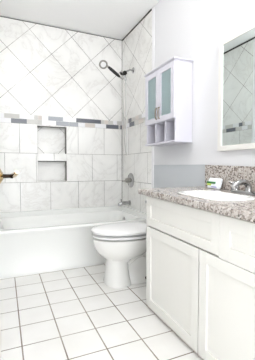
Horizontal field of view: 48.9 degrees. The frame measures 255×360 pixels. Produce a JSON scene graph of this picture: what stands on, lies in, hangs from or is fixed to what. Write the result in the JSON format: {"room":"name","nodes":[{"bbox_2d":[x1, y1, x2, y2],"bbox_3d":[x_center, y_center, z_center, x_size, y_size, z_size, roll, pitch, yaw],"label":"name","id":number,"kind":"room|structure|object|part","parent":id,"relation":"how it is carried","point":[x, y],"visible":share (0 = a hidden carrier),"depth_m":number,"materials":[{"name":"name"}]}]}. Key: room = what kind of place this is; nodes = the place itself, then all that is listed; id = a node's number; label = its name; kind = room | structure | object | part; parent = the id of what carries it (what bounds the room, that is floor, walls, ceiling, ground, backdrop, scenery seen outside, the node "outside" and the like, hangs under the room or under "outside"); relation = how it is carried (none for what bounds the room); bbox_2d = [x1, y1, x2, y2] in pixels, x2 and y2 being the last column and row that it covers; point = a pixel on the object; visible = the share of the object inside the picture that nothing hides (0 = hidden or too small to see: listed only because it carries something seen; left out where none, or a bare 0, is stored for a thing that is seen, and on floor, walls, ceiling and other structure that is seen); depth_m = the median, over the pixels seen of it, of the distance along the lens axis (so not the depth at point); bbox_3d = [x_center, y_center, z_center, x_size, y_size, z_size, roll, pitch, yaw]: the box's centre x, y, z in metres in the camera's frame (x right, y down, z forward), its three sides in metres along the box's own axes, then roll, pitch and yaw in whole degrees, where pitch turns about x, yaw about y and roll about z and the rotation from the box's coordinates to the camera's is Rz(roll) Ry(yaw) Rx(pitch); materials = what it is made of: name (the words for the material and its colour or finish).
{"room":"bathroom","nodes":[
{"label":"bathroom","id":0,"kind":"room"},
{"bbox_2d":[0,16,121,212],"bbox_3d":[-0.801,-0.486,3.418,1.728,2.584,0.203,-1,3,-24],"label":"wall","id":1,"kind":"structure","parent":0,"point":[46,70],"depth_m":3.31,"materials":[{"name":"grey tile"}]},
{"bbox_2d":[38,153,66,160],"bbox_3d":[-0.896,-0.268,3.326,0.328,0.086,0.093,-1,3,-24],"label":"niche shelf","id":2,"kind":"object","parent":1,"relation":"attached to","point":[41,156],"depth_m":3.29,"materials":[{"name":"tile"}]},
{"bbox_2d":[0,113,121,128],"bbox_3d":[-0.761,-0.691,3.317,1.508,0.100,0.006,-1,3,-24],"label":"trim","id":3,"kind":"structure","parent":1,"relation":"attached to","point":[7,117],"depth_m":3.29,"materials":[{"name":"tile"}]},
{"bbox_2d":[0,0,159,39],"bbox_3d":[0.083,-1.723,1.363,1.728,0.080,4.568,-1,3,-24],"label":"ceiling","id":4,"kind":"structure","parent":0,"point":[115,19],"depth_m":2.94,"materials":[{"name":"white paint"}]},
{"bbox_2d":[0,264,201,359],"bbox_3d":[0.083,0.938,1.487,1.728,0.080,4.568,-1,3,-24],"label":"floor","id":5,"kind":"structure","parent":0,"point":[69,314],"depth_m":1.74,"materials":[{"name":"white tile"}]},
{"bbox_2d":[0,205,145,278],"bbox_3d":[-0.606,0.594,3.028,1.524,0.464,0.764,-1,3,-24],"label":"bathtub","id":6,"kind":"object","parent":5,"relation":"on","point":[38,241],"visible":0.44,"depth_m":2.66,"materials":[{"name":"white ceramic"}]},
{"bbox_2d":[91,195,146,288],"bbox_3d":[0.071,0.493,2.409,0.776,0.722,0.418,-1,3,-24],"label":"toilet","id":7,"kind":"object","parent":5,"relation":"on","point":[122,245],"visible":0.7,"depth_m":2.24,"materials":[{"name":"white ceramic"}]},
{"bbox_3d":[-0.041,0.445,2.357,0.525,0.023,0.412,-1,3,-24],"label":"seat","id":8,"kind":"part","parent":7,"relation":"part of","materials":[{"name":"white plastic"}]},
{"bbox_3d":[-0.043,0.402,2.354,0.528,0.044,0.418,-1,3,-24],"label":"lid","id":9,"kind":"part","parent":7,"relation":"part of","materials":[{"name":"white plastic"}]},
{"bbox_2d":[146,196,254,359],"bbox_3d":[0.617,0.508,1.468,0.547,0.781,1.228,-1,3,-24],"label":"vanity cabinet","id":10,"kind":"object","parent":5,"relation":"on","point":[200,264],"visible":0.94,"depth_m":1.36,"materials":[{"name":"white paint"}]},
{"bbox_3d":[0.246,0.590,1.654,0.018,0.540,0.548,-1,3,-24],"label":"door","id":11,"kind":"part","parent":10,"relation":"part of","materials":[{"name":"white paint"}]},
{"bbox_2d":[138,165,254,222],"bbox_3d":[0.592,0.031,1.460,0.580,0.229,1.285,-1,3,-24],"label":"countertop","id":12,"kind":"structure","parent":10,"relation":"on","point":[243,210],"depth_m":1.70,"materials":[{"name":"stone"}]},
{"bbox_2d":[207,178,222,188],"bbox_3d":[0.615,0.023,1.976,0.051,0.076,0.124,-1,3,-24],"label":"packet","id":13,"kind":"object","parent":12,"relation":"on","point":[215,183],"visible":1,"depth_m":1.95,"materials":[{"name":"white paper"}]},
{"bbox_2d":[178,190,254,200],"bbox_3d":[0.480,0.159,1.562,0.288,0.170,0.418,-1,3,-24],"label":"sink","id":14,"kind":"object","parent":12,"relation":"in","point":[203,194],"visible":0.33,"depth_m":1.62,"materials":[{"name":"white ceramic"}]},
{"bbox_2d":[228,179,254,195],"bbox_3d":[0.670,0.042,1.637,0.157,0.092,0.292,-1,3,-24],"label":"faucet","id":15,"kind":"object","parent":12,"relation":"on","point":[235,188],"visible":1,"depth_m":1.64,"materials":[{"name":"silver metal"}]},
{"bbox_3d":[0.667,0.033,1.636,0.151,0.075,0.043,-1,3,-24],"label":"spout","id":16,"kind":"part","parent":15,"relation":"part of","materials":[{"name":"silver metal"}]},
{"bbox_3d":[0.716,0.074,1.659,0.056,0.024,0.260,-1,3,-24],"label":"plate","id":17,"kind":"part","parent":15,"relation":"part of","materials":[{"name":"silver metal"}]},
{"bbox_3d":[0.473,0.619,1.144,0.018,0.530,0.550,-1,3,-24],"label":"door","id":18,"kind":"part","parent":10,"relation":"part of","materials":[{"name":"white paint"}]},
{"bbox_3d":[0.516,0.265,1.030,0.018,0.203,0.492,-1,3,-24],"label":"drawer","id":19,"kind":"part","parent":10,"relation":"part of","materials":[{"name":"white paint"}]},
{"bbox_2d":[122,0,254,212],"bbox_3d":[0.823,-0.408,1.752,0.109,2.584,4.568,-1,3,-24],"label":"wall","id":20,"kind":"structure","parent":0,"point":[194,30],"depth_m":2.43,"materials":[{"name":"white paint"}]},
{"bbox_2d":[118,199,130,206],"bbox_3d":[-0.044,0.277,3.410,0.162,0.090,0.066,-1,3,-24],"label":"tub spout","id":21,"kind":"object","parent":20,"relation":"attached to","point":[121,203],"visible":1,"depth_m":3.39,"materials":[{"name":"silver metal"}]},
{"bbox_3d":[-0.046,0.290,3.409,0.157,0.064,0.048,-1,3,-24],"label":"spout","id":22,"kind":"part","parent":21,"relation":"part of","materials":[{"name":"silver metal"}]},
{"bbox_2d":[120,67,133,80],"bbox_3d":[-0.014,-1.233,3.254,0.178,0.166,0.068,-1,3,-24],"label":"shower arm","id":23,"kind":"object","parent":20,"relation":"attached to","point":[123,73],"visible":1,"depth_m":3.23,"materials":[{"name":"silver metal"}]},
{"bbox_2d":[99,60,127,154],"bbox_3d":[-0.151,-0.800,3.172,0.350,1.036,0.067,-1,3,-26],"label":"shower","id":24,"kind":"object","parent":23,"relation":"attached to","point":[103,64],"visible":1,"depth_m":3.22,"materials":[{"name":"silver metal"}]},
{"bbox_2d":[122,173,133,186],"bbox_3d":[-0.006,0.004,3.381,0.108,0.176,0.176,-1,3,-24],"label":"shower valve","id":25,"kind":"object","parent":20,"relation":"attached to","point":[130,180],"visible":1,"depth_m":3.36,"materials":[{"name":"silver metal"}]},
{"bbox_2d":[122,113,144,128],"bbox_3d":[0.089,-0.688,3.263,0.006,0.100,0.779,-1,3,-24],"label":"trim","id":26,"kind":"structure","parent":20,"relation":"attached to","point":[137,119],"depth_m":3.27,"materials":[{"name":"white tile"}]},
{"bbox_2d":[144,56,192,146],"bbox_3d":[0.339,-0.648,2.474,0.200,0.667,0.510,-1,3,-24],"label":"upper cabinet","id":27,"kind":"object","parent":20,"relation":"attached to","point":[168,87],"visible":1,"depth_m":2.30,"materials":[{"name":"white paint"}]},
{"bbox_3d":[0.225,-0.735,2.553,0.016,0.449,0.242,-1,3,-24],"label":"door","id":28,"kind":"part","parent":27,"relation":"part of","materials":[{"name":"white paint"}]},
{"bbox_3d":[0.227,-0.735,2.554,0.004,0.369,0.162,-1,3,-24],"label":"glass pane","id":29,"kind":"part","parent":27,"relation":"part of","materials":[{"name":"teal glass"}]},
{"bbox_3d":[0.326,-0.725,2.331,0.004,0.369,0.162,-1,3,-24],"label":"glass pane","id":30,"kind":"part","parent":27,"relation":"part of","materials":[{"name":"teal glass"}]},
{"bbox_3d":[0.324,-0.725,2.330,0.016,0.449,0.242,-1,3,-24],"label":"door","id":31,"kind":"part","parent":27,"relation":"part of","materials":[{"name":"white paint"}]},
{"bbox_2d":[205,165,254,190],"bbox_3d":[0.853,0.009,1.562,0.020,0.195,1.262,-1,3,-24],"label":"backsplash","id":32,"kind":"structure","parent":20,"relation":"attached to","point":[227,173],"depth_m":1.90,"materials":[{"name":"stone"}]},
{"bbox_2d":[217,21,254,150],"bbox_3d":[0.777,-0.571,1.696,0.031,0.758,0.618,-1,3,-24],"label":"wall mirror","id":33,"kind":"object","parent":20,"relation":"attached to","point":[236,77],"visible":1,"depth_m":1.82,"materials":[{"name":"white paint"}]},
{"bbox_3d":[-0.657,-0.378,1.097,0.109,2.584,4.568,-1,3,-24],"label":"wall","id":34,"kind":"structure","parent":0,"visible":0},
{"bbox_2d":[0,169,18,359],"bbox_3d":[-0.360,-0.103,0.804,0.108,2.038,0.760,-1,3,-24],"label":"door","id":35,"kind":"structure","parent":34,"relation":"in","point":[14,174],"depth_m":1.08,"materials":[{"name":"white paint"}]},
{"bbox_3d":[-0.494,-0.015,1.089,0.022,0.066,0.066,-1,3,-24],"label":"handle","id":36,"kind":"part","parent":35,"relation":"part of","materials":[{"name":"gold metal"}]},
{"bbox_3d":[-0.427,-0.022,1.070,0.021,0.030,0.105,-2,3,-32],"label":"lever","id":37,"kind":"part","parent":35,"relation":"part of","materials":[{"name":"gold metal"}]}
]}

